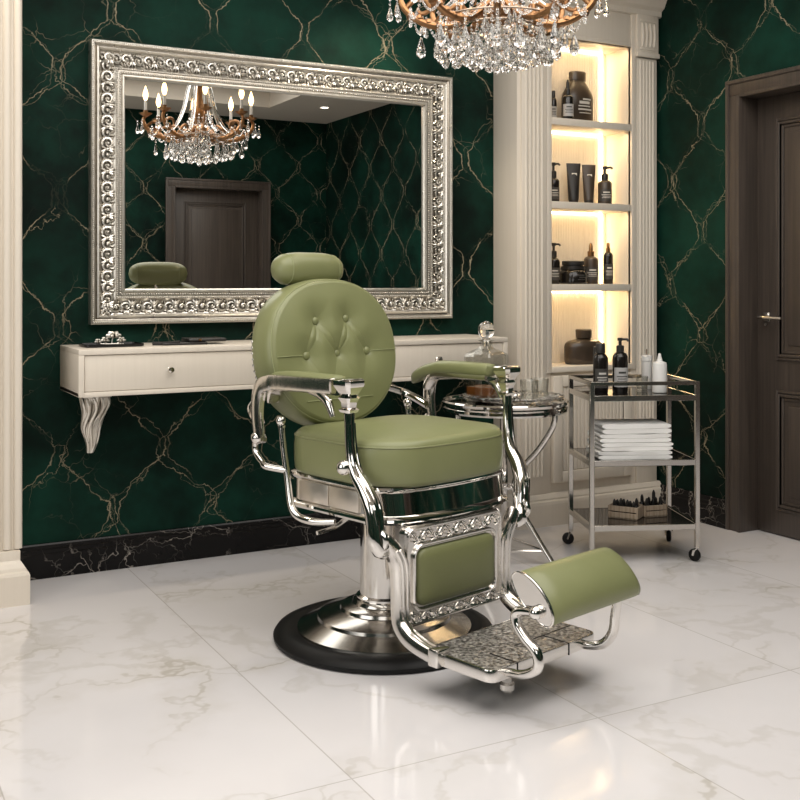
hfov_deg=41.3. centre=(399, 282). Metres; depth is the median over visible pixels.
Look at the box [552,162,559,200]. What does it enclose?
bottle
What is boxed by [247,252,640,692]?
barber chair
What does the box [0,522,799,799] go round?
floor
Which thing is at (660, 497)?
vial
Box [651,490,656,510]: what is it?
vial
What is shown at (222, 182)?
mirror glass
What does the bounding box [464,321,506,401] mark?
decanter
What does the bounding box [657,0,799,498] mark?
wall
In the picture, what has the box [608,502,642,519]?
wooden crate
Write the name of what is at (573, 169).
tube
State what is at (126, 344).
tray
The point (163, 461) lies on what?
wall
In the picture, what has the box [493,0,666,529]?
bookcase
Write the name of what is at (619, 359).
bottle
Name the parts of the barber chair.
armrest, rod, backrest, plate, post, seat, rod, frame leg, apron panel, armrest, foot knob, frame leg, post, tread plate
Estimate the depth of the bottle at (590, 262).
5.43 m
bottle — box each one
[552,90,556,116]
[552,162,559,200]
[552,243,560,283]
[561,71,593,120]
[562,80,573,118]
[564,329,604,364]
[584,243,597,283]
[593,343,607,393]
[598,166,612,203]
[603,243,612,283]
[612,338,628,392]
[641,349,652,388]
[652,353,666,392]
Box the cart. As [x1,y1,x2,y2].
[562,374,700,560]
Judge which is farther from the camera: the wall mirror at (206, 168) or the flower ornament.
the wall mirror at (206, 168)
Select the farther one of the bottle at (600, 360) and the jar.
the jar
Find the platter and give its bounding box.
[461,390,563,404]
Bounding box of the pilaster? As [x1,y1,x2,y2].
[0,0,29,608]
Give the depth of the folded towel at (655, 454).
4.49 m
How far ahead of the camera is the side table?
4.42 m
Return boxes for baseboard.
[19,512,359,580]
[660,484,724,528]
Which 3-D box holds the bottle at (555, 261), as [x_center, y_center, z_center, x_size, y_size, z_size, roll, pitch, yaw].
[0.774,-0.099,5.334,0.063,0.207,0.066,0,0,-29]
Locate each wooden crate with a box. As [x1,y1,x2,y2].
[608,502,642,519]
[638,501,666,516]
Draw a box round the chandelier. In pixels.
[387,0,608,73]
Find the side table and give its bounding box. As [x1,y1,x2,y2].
[441,394,568,561]
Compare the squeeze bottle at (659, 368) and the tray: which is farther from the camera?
the squeeze bottle at (659, 368)
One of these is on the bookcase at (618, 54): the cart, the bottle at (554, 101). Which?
the bottle at (554, 101)
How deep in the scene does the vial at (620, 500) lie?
4.60 m
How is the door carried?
in the wall at (703, 45)
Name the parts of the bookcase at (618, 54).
panel, cabinet door, shelf, shelf, shelf, shelf, cornice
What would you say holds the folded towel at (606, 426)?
on the folded towel at (648, 437)
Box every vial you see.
[618,498,623,512]
[639,494,644,504]
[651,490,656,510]
[658,496,662,510]
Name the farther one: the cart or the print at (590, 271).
the print at (590, 271)
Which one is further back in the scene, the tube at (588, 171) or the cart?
the tube at (588, 171)
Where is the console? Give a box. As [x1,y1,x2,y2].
[60,334,507,452]
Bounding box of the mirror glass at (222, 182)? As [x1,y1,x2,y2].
[125,79,422,288]
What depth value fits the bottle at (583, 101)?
5.39 m
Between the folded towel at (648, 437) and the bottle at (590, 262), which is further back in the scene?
the bottle at (590, 262)
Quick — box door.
[725,65,799,539]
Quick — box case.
[152,337,226,345]
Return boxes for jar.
[560,261,587,283]
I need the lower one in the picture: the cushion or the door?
the cushion
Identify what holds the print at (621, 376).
attached to the bottle at (619, 359)
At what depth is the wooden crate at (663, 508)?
4.62 m
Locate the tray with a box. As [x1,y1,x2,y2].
[79,342,143,347]
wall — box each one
[22,0,492,545]
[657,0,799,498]
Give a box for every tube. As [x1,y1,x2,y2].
[566,163,580,201]
[582,165,595,202]
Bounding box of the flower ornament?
[95,331,125,344]
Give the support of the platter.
on the side table
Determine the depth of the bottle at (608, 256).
5.48 m
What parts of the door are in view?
handle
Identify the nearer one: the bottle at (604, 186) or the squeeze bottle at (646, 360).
the squeeze bottle at (646, 360)
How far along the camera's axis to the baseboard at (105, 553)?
4.49 m
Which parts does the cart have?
post, post, tier frame, tier frame, tier frame, tier glass, tier glass, guard rail, tier glass, post, post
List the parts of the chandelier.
arm, glass arm, arm, arm, arm, arm, arm, arm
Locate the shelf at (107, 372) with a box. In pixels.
[60,334,507,397]
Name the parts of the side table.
table leg, table leg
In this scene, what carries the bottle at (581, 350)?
on the bookcase at (618, 54)
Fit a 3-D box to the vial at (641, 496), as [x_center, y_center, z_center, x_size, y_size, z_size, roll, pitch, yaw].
[1.067,0.973,4.671,0.025,0.082,0.025,0,0,-29]
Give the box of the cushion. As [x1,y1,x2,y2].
[522,547,640,624]
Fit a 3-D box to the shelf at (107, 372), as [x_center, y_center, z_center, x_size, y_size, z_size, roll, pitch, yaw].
[-0.438,0.340,4.587,1.936,0.180,0.359,0,0,-29]
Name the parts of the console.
carved leg, drawer, knob, knob, drawer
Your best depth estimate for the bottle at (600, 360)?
4.54 m
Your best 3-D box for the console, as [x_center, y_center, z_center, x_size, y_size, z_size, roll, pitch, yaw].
[-0.432,0.458,4.576,1.936,0.415,0.384,0,0,-29]
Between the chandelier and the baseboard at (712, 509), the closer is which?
the chandelier
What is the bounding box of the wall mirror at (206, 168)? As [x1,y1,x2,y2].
[88,38,452,324]
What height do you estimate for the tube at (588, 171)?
0.206 m
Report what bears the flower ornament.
on the tray
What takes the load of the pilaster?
attached to the wall at (163, 461)
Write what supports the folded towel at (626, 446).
on the folded towel at (655, 454)
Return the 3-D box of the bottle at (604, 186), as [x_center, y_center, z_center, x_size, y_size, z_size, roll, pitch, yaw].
[1.056,-0.501,5.464,0.073,0.200,0.076,0,0,-29]
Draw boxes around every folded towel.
[586,445,671,459]
[587,430,670,442]
[587,438,672,450]
[588,418,671,433]
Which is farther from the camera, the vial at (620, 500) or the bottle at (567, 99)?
the bottle at (567, 99)
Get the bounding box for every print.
[578,98,590,113]
[588,269,596,274]
[617,372,626,381]
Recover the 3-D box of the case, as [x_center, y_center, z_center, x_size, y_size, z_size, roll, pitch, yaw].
[-0.870,0.238,4.333,0.304,0.024,0.130,0,0,-29]
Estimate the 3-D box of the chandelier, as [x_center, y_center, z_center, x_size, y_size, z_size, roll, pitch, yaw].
[0.314,-1.212,3.425,0.664,1.076,0.667,0,0,27]

